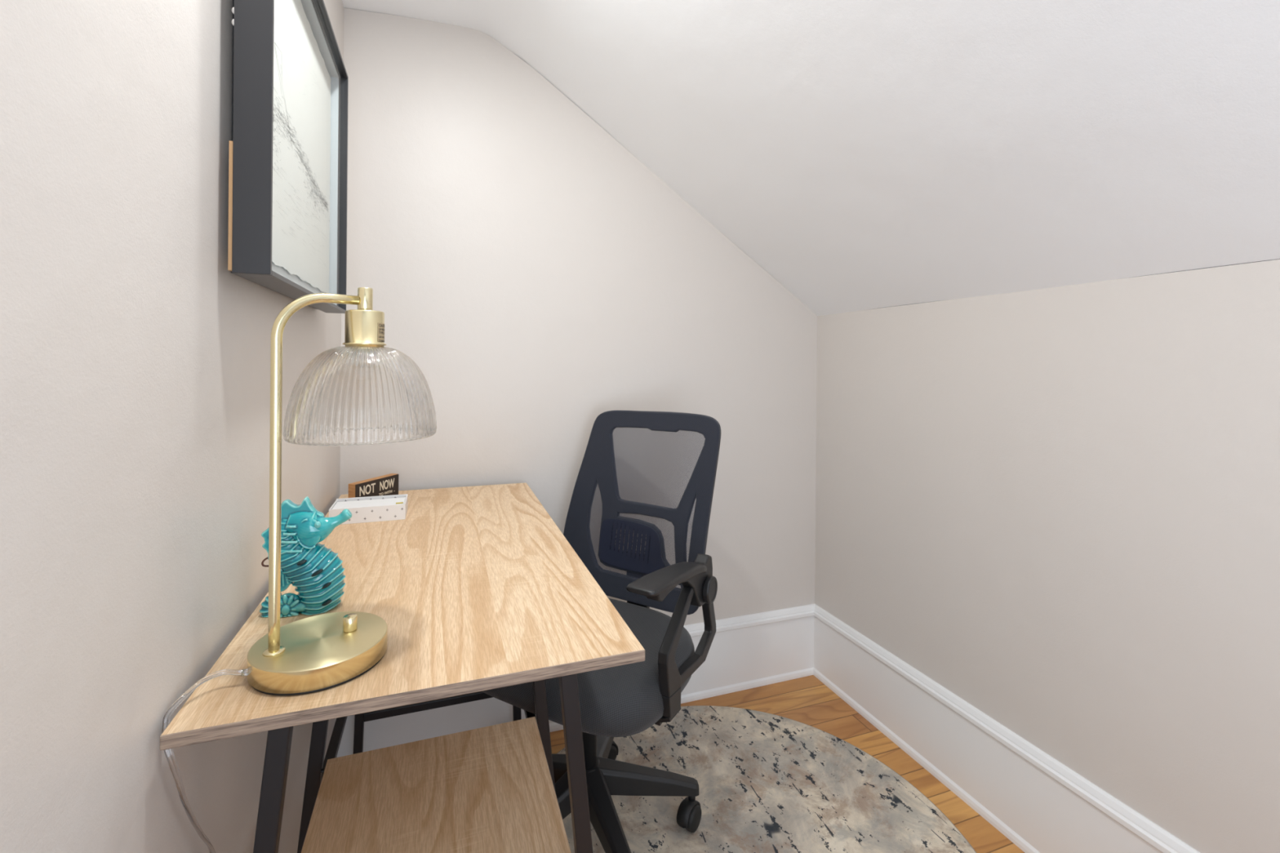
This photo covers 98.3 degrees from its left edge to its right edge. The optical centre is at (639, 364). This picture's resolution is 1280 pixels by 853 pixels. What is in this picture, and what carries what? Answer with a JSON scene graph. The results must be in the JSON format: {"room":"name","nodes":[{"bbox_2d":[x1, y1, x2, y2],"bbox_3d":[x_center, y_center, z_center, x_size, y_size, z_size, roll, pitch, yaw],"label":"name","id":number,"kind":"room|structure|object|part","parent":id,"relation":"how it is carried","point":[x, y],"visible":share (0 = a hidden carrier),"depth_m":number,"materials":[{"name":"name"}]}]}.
{"room":"home office","nodes":[
{"label":"home office","id":0,"kind":"room"},
{"bbox_2d":[0,0,343,852],"bbox_3d":[-0.309,-0.010,0.007,0.080,2.200,3.223,0,0,-20],"label":"wall","id":1,"kind":"structure","parent":0,"point":[135,365],"depth_m":0.46,"materials":[{"name":"beige paint"}]},
{"bbox_2d":[227,0,348,313],"bbox_3d":[-0.562,-0.367,0.921,0.054,0.517,0.567,0,0,-20],"label":"framed picture","id":2,"kind":"object","parent":1,"relation":"attached to","point":[288,148],"visible":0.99,"depth_m":0.86,"materials":[{"name":"grey paper"}]},
{"bbox_2d":[339,7,817,625],"bbox_3d":[-0.094,0.070,1.756,1.511,2.041,0.080,0,0,-20],"label":"wall","id":3,"kind":"structure","parent":0,"point":[541,281],"depth_m":1.65,"materials":[{"name":"beige paint"}]},
{"bbox_2d":[337,604,814,757],"bbox_3d":[-0.085,0.970,1.710,1.511,0.242,0.017,0,0,-20],"label":"baseboard","id":4,"kind":"structure","parent":3,"relation":"attached to","point":[748,651],"depth_m":1.84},
{"bbox_2d":[550,675,1024,852],"bbox_3d":[0.429,1.137,0.278,1.671,0.080,3.223,0,0,-20],"label":"floor","id":5,"kind":"structure","parent":0,"point":[807,700],"depth_m":1.65,"materials":[{"name":"brown wood"}]},
{"bbox_2d":[160,482,644,852],"bbox_3d":[-0.384,0.714,1.042,0.476,0.750,0.976,0,0,-20],"label":"writing desk","id":6,"kind":"object","parent":5,"relation":"on","point":[478,588],"visible":0.77,"depth_m":0.79,"materials":[{"name":"brown wood"}]},
{"bbox_3d":[-0.425,0.721,0.594,0.094,0.736,0.020,0,0,-20],"label":"leg","id":7,"kind":"part","parent":6,"relation":"part of","materials":[{"name":"black metal"}]},
{"bbox_2d":[161,287,436,852],"bbox_3d":[-0.377,0.497,0.678,0.237,1.177,0.261,0,0,-16],"label":"table lamp","id":8,"kind":"object","parent":6,"relation":"on","point":[363,391],"visible":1,"depth_m":0.60,"materials":[{"name":"gold metal"}]},
{"bbox_3d":[-0.465,0.702,0.653,0.056,0.766,0.261,0,0,-16],"label":"power cord","id":9,"kind":"part","parent":8,"relation":"part of","materials":[{"name":"clear plastic"}]},
{"bbox_3d":[-0.342,0.305,0.653,0.015,0.016,0.015,0,0,-42],"label":"dimmer knob","id":10,"kind":"part","parent":8,"relation":"part of","materials":[{"name":"gold metal"}]},
{"bbox_3d":[-0.330,0.033,0.662,0.163,0.107,0.163,0,0,-42],"label":"lamp shade","id":11,"kind":"part","parent":8,"relation":"part of","materials":[{"name":"clear glass"}]},
{"bbox_3d":[-0.329,-0.076,0.661,0.016,0.028,0.016,0,0,-42],"label":"stem","id":12,"kind":"part","parent":8,"relation":"part of","materials":[{"name":"gold metal"}]},
{"bbox_2d":[259,496,351,617],"bbox_3d":[-0.458,0.260,0.762,0.111,0.155,0.060,0,0,-17],"label":"seahorse figurine","id":13,"kind":"object","parent":6,"relation":"on","point":[316,572],"visible":0.87,"depth_m":0.75,"materials":[{"name":"teal ceramic"}]},
{"bbox_3d":[-0.503,0.267,0.745,0.010,0.014,0.004,0,0,-28],"label":"hanging cord","id":14,"kind":"part","parent":13,"relation":"part of","materials":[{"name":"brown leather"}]},
{"bbox_3d":[-0.536,0.719,0.900,0.094,0.736,0.020,0,0,-20],"label":"leg","id":15,"kind":"part","parent":6,"relation":"part of","materials":[{"name":"black metal"}]},
{"bbox_3d":[-0.619,0.714,1.163,0.017,0.014,0.543,0,0,-20],"label":"rail","id":16,"kind":"part","parent":6,"relation":"part of","materials":[{"name":"black metal"}]},
{"bbox_3d":[-0.715,0.718,1.427,0.043,0.736,0.020,0,0,-20],"label":"leg","id":17,"kind":"part","parent":6,"relation":"part of","materials":[{"name":"black metal"}]},
{"bbox_2d":[328,493,408,524],"bbox_3d":[-0.594,0.319,1.219,0.148,0.035,0.090,0,0,-20],"label":"patterned box","id":18,"kind":"object","parent":6,"relation":"on","point":[382,508],"visible":0.9,"depth_m":1.19,"materials":[{"name":"white cardboard"}]},
{"bbox_2d":[348,473,398,497],"bbox_3d":[-0.651,0.308,1.358,0.023,0.055,0.135,1,0,20],"label":"block sign","id":19,"kind":"object","parent":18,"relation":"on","point":[388,484],"visible":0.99,"depth_m":1.35,"materials":[{"name":"brown wood"}]},
{"bbox_2d":[301,716,571,852],"bbox_3d":[-0.298,0.651,0.813,0.336,0.014,0.304,0,0,-20],"label":"shelf","id":20,"kind":"object","parent":6,"relation":"attached to","point":[487,789],"depth_m":0.82,"materials":[{"name":"brown wood"}]},
{"bbox_3d":[-0.352,0.721,1.558,0.043,0.736,0.020,0,0,-20],"label":"leg","id":21,"kind":"part","parent":6,"relation":"part of","materials":[{"name":"black metal"}]},
{"bbox_3d":[-0.280,0.717,1.285,0.017,0.014,0.543,0,0,-20],"label":"rail","id":22,"kind":"part","parent":6,"relation":"part of","materials":[{"name":"black metal"}]},
{"bbox_3d":[-0.176,0.719,1.030,0.094,0.728,0.020,0,0,-20],"label":"leg","id":23,"kind":"part","parent":6,"relation":"part of","materials":[{"name":"black metal"}]},
{"bbox_3d":[-0.066,0.720,0.723,0.094,0.728,0.020,0,0,-20],"label":"leg","id":24,"kind":"part","parent":6,"relation":"part of","materials":[{"name":"black metal"}]},
{"bbox_2d":[556,706,976,852],"bbox_3d":[0.207,1.090,1.216,1.092,0.008,1.092,0,0,-20],"label":"round rug","id":25,"kind":"object","parent":5,"relation":"on","point":[768,783],"visible":0.63,"depth_m":1.39,"materials":[{"name":"beige carpet"}]},
{"bbox_2d":[481,410,720,852],"bbox_3d":[-0.110,0.605,1.286,0.566,0.956,0.566,1,0,29],"label":"office chair","id":26,"kind":"object","parent":25,"relation":"on","point":[624,700],"visible":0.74,"depth_m":1.30,"materials":[{"name":"black plastic"}]},
{"bbox_3d":[-0.244,0.960,1.336,0.243,0.095,0.056,1,0,29],"label":"leg","id":27,"kind":"part","parent":26,"relation":"part of","materials":[{"name":"black plastic"}]},
{"bbox_3d":[-0.221,0.960,1.168,0.242,0.095,0.056,0,0,-45],"label":"leg","id":28,"kind":"part","parent":26,"relation":"part of","materials":[{"name":"black plastic"}]},
{"bbox_3d":[-0.121,0.648,1.263,0.490,0.089,0.424,1,0,29],"label":"seat","id":29,"kind":"part","parent":26,"relation":"part of","materials":[{"name":"grey fabric"}]},
{"bbox_3d":[-0.099,0.961,1.407,0.056,0.095,0.242,1,0,9],"label":"leg","id":30,"kind":"part","parent":26,"relation":"part of","materials":[{"name":"black plastic"}]},
{"bbox_3d":[-0.057,0.962,1.142,0.056,0.095,0.242,0,0,-27],"label":"leg","id":31,"kind":"part","parent":26,"relation":"part of","materials":[{"name":"black plastic"}]},
{"bbox_3d":[-0.004,0.371,1.474,0.437,0.486,0.119,1,0,29],"label":"backrest frame","id":32,"kind":"part","parent":26,"relation":"part of","materials":[{"name":"black plastic"}]},
{"bbox_3d":[-0.007,0.373,1.470,0.399,0.438,0.100,1,0,29],"label":"panel","id":33,"kind":"part","parent":26,"relation":"part of","materials":[{"name":"grey fabric"}]},
{"bbox_3d":[0.018,0.962,1.290,0.242,0.095,0.056,1,0,-9],"label":"leg","id":34,"kind":"part","parent":26,"relation":"part of","materials":[{"name":"black plastic"}]},
{"bbox_3d":[0.001,0.686,1.115,0.158,0.023,0.050,1,0,29],"label":"mounting plate","id":35,"kind":"part","parent":26,"relation":"part of","materials":[{"name":"black plastic"}]},
{"bbox_2d":[342,0,1279,315],"bbox_3d":[0.468,-0.603,0.285,1.561,0.863,3.223,0,0,-20],"label":"ceiling","id":36,"kind":"structure","parent":0,"point":[864,154],"depth_m":1.06,"materials":[{"name":"grey paint"}]},
{"bbox_2d":[814,259,1279,852],"bbox_3d":[1.184,0.468,0.547,0.080,1.269,3.223,0,0,-20],"label":"wall","id":37,"kind":"structure","parent":0,"point":[1058,507],"depth_m":1.14,"materials":[{"name":"beige paint"}]},
{"bbox_2d":[813,604,1199,852],"bbox_3d":[1.147,0.982,0.493,0.017,0.242,3.143,0,0,-20],"label":"baseboard","id":38,"kind":"structure","parent":37,"relation":"attached to","point":[1040,804],"depth_m":1.35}
]}

